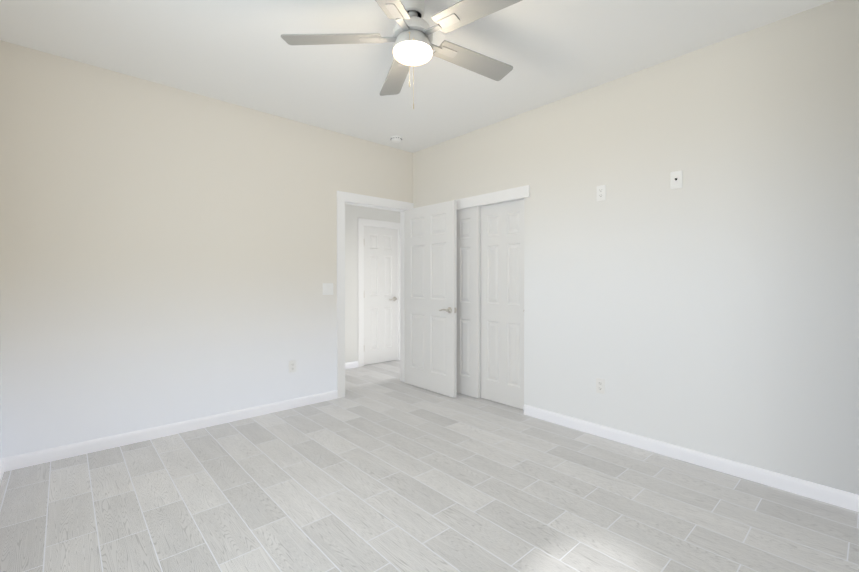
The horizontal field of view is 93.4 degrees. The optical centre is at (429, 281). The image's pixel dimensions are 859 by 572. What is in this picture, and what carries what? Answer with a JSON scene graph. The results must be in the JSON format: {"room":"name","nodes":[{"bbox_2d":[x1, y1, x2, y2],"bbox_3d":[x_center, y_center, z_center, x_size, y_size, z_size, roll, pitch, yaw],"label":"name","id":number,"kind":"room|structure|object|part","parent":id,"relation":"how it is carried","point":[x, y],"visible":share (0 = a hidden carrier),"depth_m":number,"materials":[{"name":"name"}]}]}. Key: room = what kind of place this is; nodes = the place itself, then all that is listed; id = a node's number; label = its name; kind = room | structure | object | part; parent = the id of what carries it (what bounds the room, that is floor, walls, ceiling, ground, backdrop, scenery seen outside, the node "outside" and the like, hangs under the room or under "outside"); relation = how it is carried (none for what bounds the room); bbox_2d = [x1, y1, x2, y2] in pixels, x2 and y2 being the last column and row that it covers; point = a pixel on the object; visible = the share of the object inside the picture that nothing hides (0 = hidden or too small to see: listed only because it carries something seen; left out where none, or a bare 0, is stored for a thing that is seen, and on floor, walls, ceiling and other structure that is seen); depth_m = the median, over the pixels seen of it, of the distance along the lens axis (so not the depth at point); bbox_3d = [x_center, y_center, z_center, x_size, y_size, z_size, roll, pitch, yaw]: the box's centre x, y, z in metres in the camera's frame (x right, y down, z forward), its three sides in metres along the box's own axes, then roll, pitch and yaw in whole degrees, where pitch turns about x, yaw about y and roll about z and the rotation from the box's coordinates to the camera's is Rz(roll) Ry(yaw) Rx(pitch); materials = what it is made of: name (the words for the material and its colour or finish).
{"room":"empty bedroom","nodes":[
{"label":"empty bedroom","id":0,"kind":"room"},
{"bbox_2d":[0,312,0,460],"bbox_3d":[-1.368,-0.153,0.981,0.120,2.735,4.399,0,0,-42],"label":"wall","id":1,"kind":"structure","parent":0,"point":[0,386],"depth_m":2.55,"materials":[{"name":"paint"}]},
{"bbox_2d":[0,457,7,482],"bbox_3d":[-1.319,1.172,1.032,0.013,0.085,4.159,0,0,-42],"label":"baseboard","id":2,"kind":"structure","parent":1,"relation":"attached to","point":[4,461],"depth_m":2.55,"materials":[{"name":"white"}]},
{"bbox_2d":[0,40,412,457],"bbox_3d":[-1.165,-0.167,4.050,4.300,2.735,0.120,0,0,-42],"label":"wall","id":3,"kind":"structure","parent":0,"point":[168,254],"depth_m":3.11,"materials":[{"name":"paint"}]},
{"bbox_2d":[8,390,336,470],"bbox_3d":[-1.822,1.161,3.372,2.349,0.085,0.013,0,0,-42],"label":"baseboard","id":4,"kind":"structure","parent":3,"relation":"attached to","point":[71,450],"depth_m":3.10,"materials":[{"name":"white wood"}]},
{"bbox_2d":[289,360,295,372],"bbox_3d":[-1.301,0.805,3.845,0.072,0.117,0.009,0,0,-42],"label":"electrical outlet","id":5,"kind":"object","parent":3,"relation":"attached to","point":[292,366],"visible":1,"depth_m":3.84,"materials":[{"name":"white plastic"}]},
{"bbox_2d":[323,283,332,294],"bbox_3d":[-1.023,0.075,4.090,0.118,0.117,0.014,0,0,-42],"label":"switch plate","id":6,"kind":"object","parent":3,"relation":"attached to","point":[327,288],"visible":1,"depth_m":4.09,"materials":[{"name":"white plastic"}]},
{"bbox_2d":[337,191,413,397],"bbox_3d":[-0.618,0.131,4.547,1.025,2.133,0.152,0,0,-42],"label":"door frame","id":7,"kind":"structure","parent":3,"relation":"attached to","point":[342,197],"depth_m":4.20,"materials":[{"name":"white wood"}]},
{"bbox_2d":[404,201,456,397],"bbox_3d":[-0.016,0.179,4.455,0.152,2.018,0.858,0,0,-42],"label":"door leaf","id":8,"kind":"structure","parent":3,"relation":"in","point":[430,297],"depth_m":4.40,"materials":[{"name":"painted wood"},{"name":"satin nickel"}]},
{"bbox_2d":[345,204,399,362],"bbox_3d":[-1.194,-0.176,5.955,3.800,2.735,0.720,0,0,-42],"label":"wall","id":9,"kind":"structure","parent":0,"point":[353,213],"depth_m":5.59,"materials":[{"name":"white paint"}]},
{"bbox_2d":[345,361,357,368],"bbox_3d":[-1.676,1.153,5.030,1.836,0.085,0.013,0,0,-42],"label":"baseboard","id":10,"kind":"structure","parent":9,"relation":"attached to","point":[350,365],"depth_m":5.55,"materials":[{"name":"white wood"}]},
{"bbox_2d":[358,218,399,366],"bbox_3d":[-0.739,0.152,5.952,0.803,2.079,0.136,0,0,-42],"label":"door frame","id":11,"kind":"structure","parent":9,"relation":"attached to","point":[362,222],"depth_m":5.68,"materials":[{"name":"white wood"}]},
{"bbox_2d":[364,226,397,364],"bbox_3d":[-0.705,0.196,5.903,0.621,1.971,0.094,0,0,-42],"label":"door leaf","id":12,"kind":"structure","parent":9,"relation":"in","point":[380,294],"depth_m":5.91,"materials":[{"name":"painted wood"},{"name":"satin nickel"}]},
{"bbox_2d":[0,0,832,152],"bbox_3d":[0.220,-1.580,3.039,6.207,0.100,6.290,0,0,-42],"label":"ceiling","id":13,"kind":"structure","parent":0,"point":[243,53],"depth_m":2.65,"materials":[{"name":"white paint"}]},
{"bbox_2d":[390,135,402,142],"bbox_3d":[-0.354,-1.515,4.317,0.132,0.042,0.132,0,0,-42],"label":"smoke detector","id":14,"kind":"object","parent":13,"relation":"attached to","point":[396,139],"visible":1,"depth_m":4.28,"materials":[{"name":"white plastic"}]},
{"bbox_2d":[281,0,521,108],"bbox_3d":[-0.053,-1.196,2.137,1.315,0.660,1.322,0,0,-42],"label":"ceiling fan","id":15,"kind":"object","parent":13,"relation":"hanging from","point":[412,37],"visible":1,"depth_m":2.09,"materials":[{"name":"white"}]},
{"bbox_3d":[-0.090,-1.057,2.026,0.024,0.384,0.020,0,0,-42],"label":"pull chain","id":16,"kind":"part","parent":15,"relation":"part of","materials":[{"name":"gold metal"}]},
{"bbox_3d":[-0.088,-1.189,2.135,0.207,0.042,0.207,0,0,-42],"label":"light glass","id":17,"kind":"part","parent":15,"relation":"part of","materials":[{"name":"white glass"}]},
{"bbox_2d":[0,360,858,571],"bbox_3d":[0.220,1.255,3.053,6.207,0.100,6.290,0,0,-42],"label":"floor","id":18,"kind":"structure","parent":0,"point":[380,467],"depth_m":2.21,"materials":[{"name":"grey tile"}]},
{"bbox_2d":[413,0,858,494],"bbox_3d":[1.282,-0.164,3.298,0.120,2.735,4.279,0,0,-42],"label":"wall","id":19,"kind":"structure","parent":0,"point":[710,306],"depth_m":2.64,"materials":[{"name":"paint"}]},
{"bbox_2d":[457,206,480,397],"bbox_3d":[0.304,0.209,4.351,0.034,1.955,0.610,0,0,-42],"label":"sliding closet door","id":20,"kind":"structure","parent":19,"relation":"in","point":[468,294],"depth_m":4.22,"materials":[{"name":"white wood"}]},
{"bbox_2d":[413,185,529,209],"bbox_3d":[0.344,-0.815,4.227,0.020,0.104,1.638,0,0,-42],"label":"trim","id":21,"kind":"structure","parent":19,"relation":"attached to","point":[501,196],"depth_m":3.90,"materials":[{"name":"white wood"}]},
{"bbox_2d":[464,198,523,208],"bbox_3d":[0.529,-0.781,4.139,0.099,0.017,1.280,0,0,-42],"label":"track rail","id":22,"kind":"object","parent":19,"relation":"attached to","point":[500,202],"visible":0.14,"depth_m":3.94,"materials":[{"name":"white metal"}]},
{"bbox_2d":[480,199,523,409],"bbox_3d":[0.727,0.211,3.945,0.036,1.955,0.610,0,0,-42],"label":"sliding closet door","id":23,"kind":"structure","parent":19,"relation":"in","point":[502,306],"depth_m":3.94,"materials":[{"name":"white wood"}]},
{"bbox_2d":[596,378,604,393],"bbox_3d":[1.331,0.813,3.153,0.009,0.117,0.072,0,0,-42],"label":"electrical outlet","id":24,"kind":"object","parent":19,"relation":"attached to","point":[600,385],"visible":1,"depth_m":3.15,"materials":[{"name":"white plastic"}]},
{"bbox_2d":[597,185,605,200],"bbox_3d":[1.333,-0.688,3.143,0.009,0.117,0.072,0,0,-42],"label":"electrical outlet","id":25,"kind":"object","parent":19,"relation":"attached to","point":[601,192],"visible":1,"depth_m":3.14,"materials":[{"name":"white plastic"}]},
{"bbox_2d":[670,170,681,188],"bbox_3d":[1.678,-0.694,2.754,0.019,0.117,0.072,0,0,-42],"label":"outlet plate","id":26,"kind":"object","parent":19,"relation":"attached to","point":[675,179],"visible":1,"depth_m":2.75,"materials":[{"name":"white plastic"}]},
{"bbox_2d":[524,405,858,511],"bbox_3d":[1.713,1.164,2.728,0.013,0.085,2.546,0,0,-42],"label":"baseboard","id":27,"kind":"structure","parent":19,"relation":"attached to","point":[836,497],"depth_m":2.60,"materials":[{"name":"white wood"}]}
]}

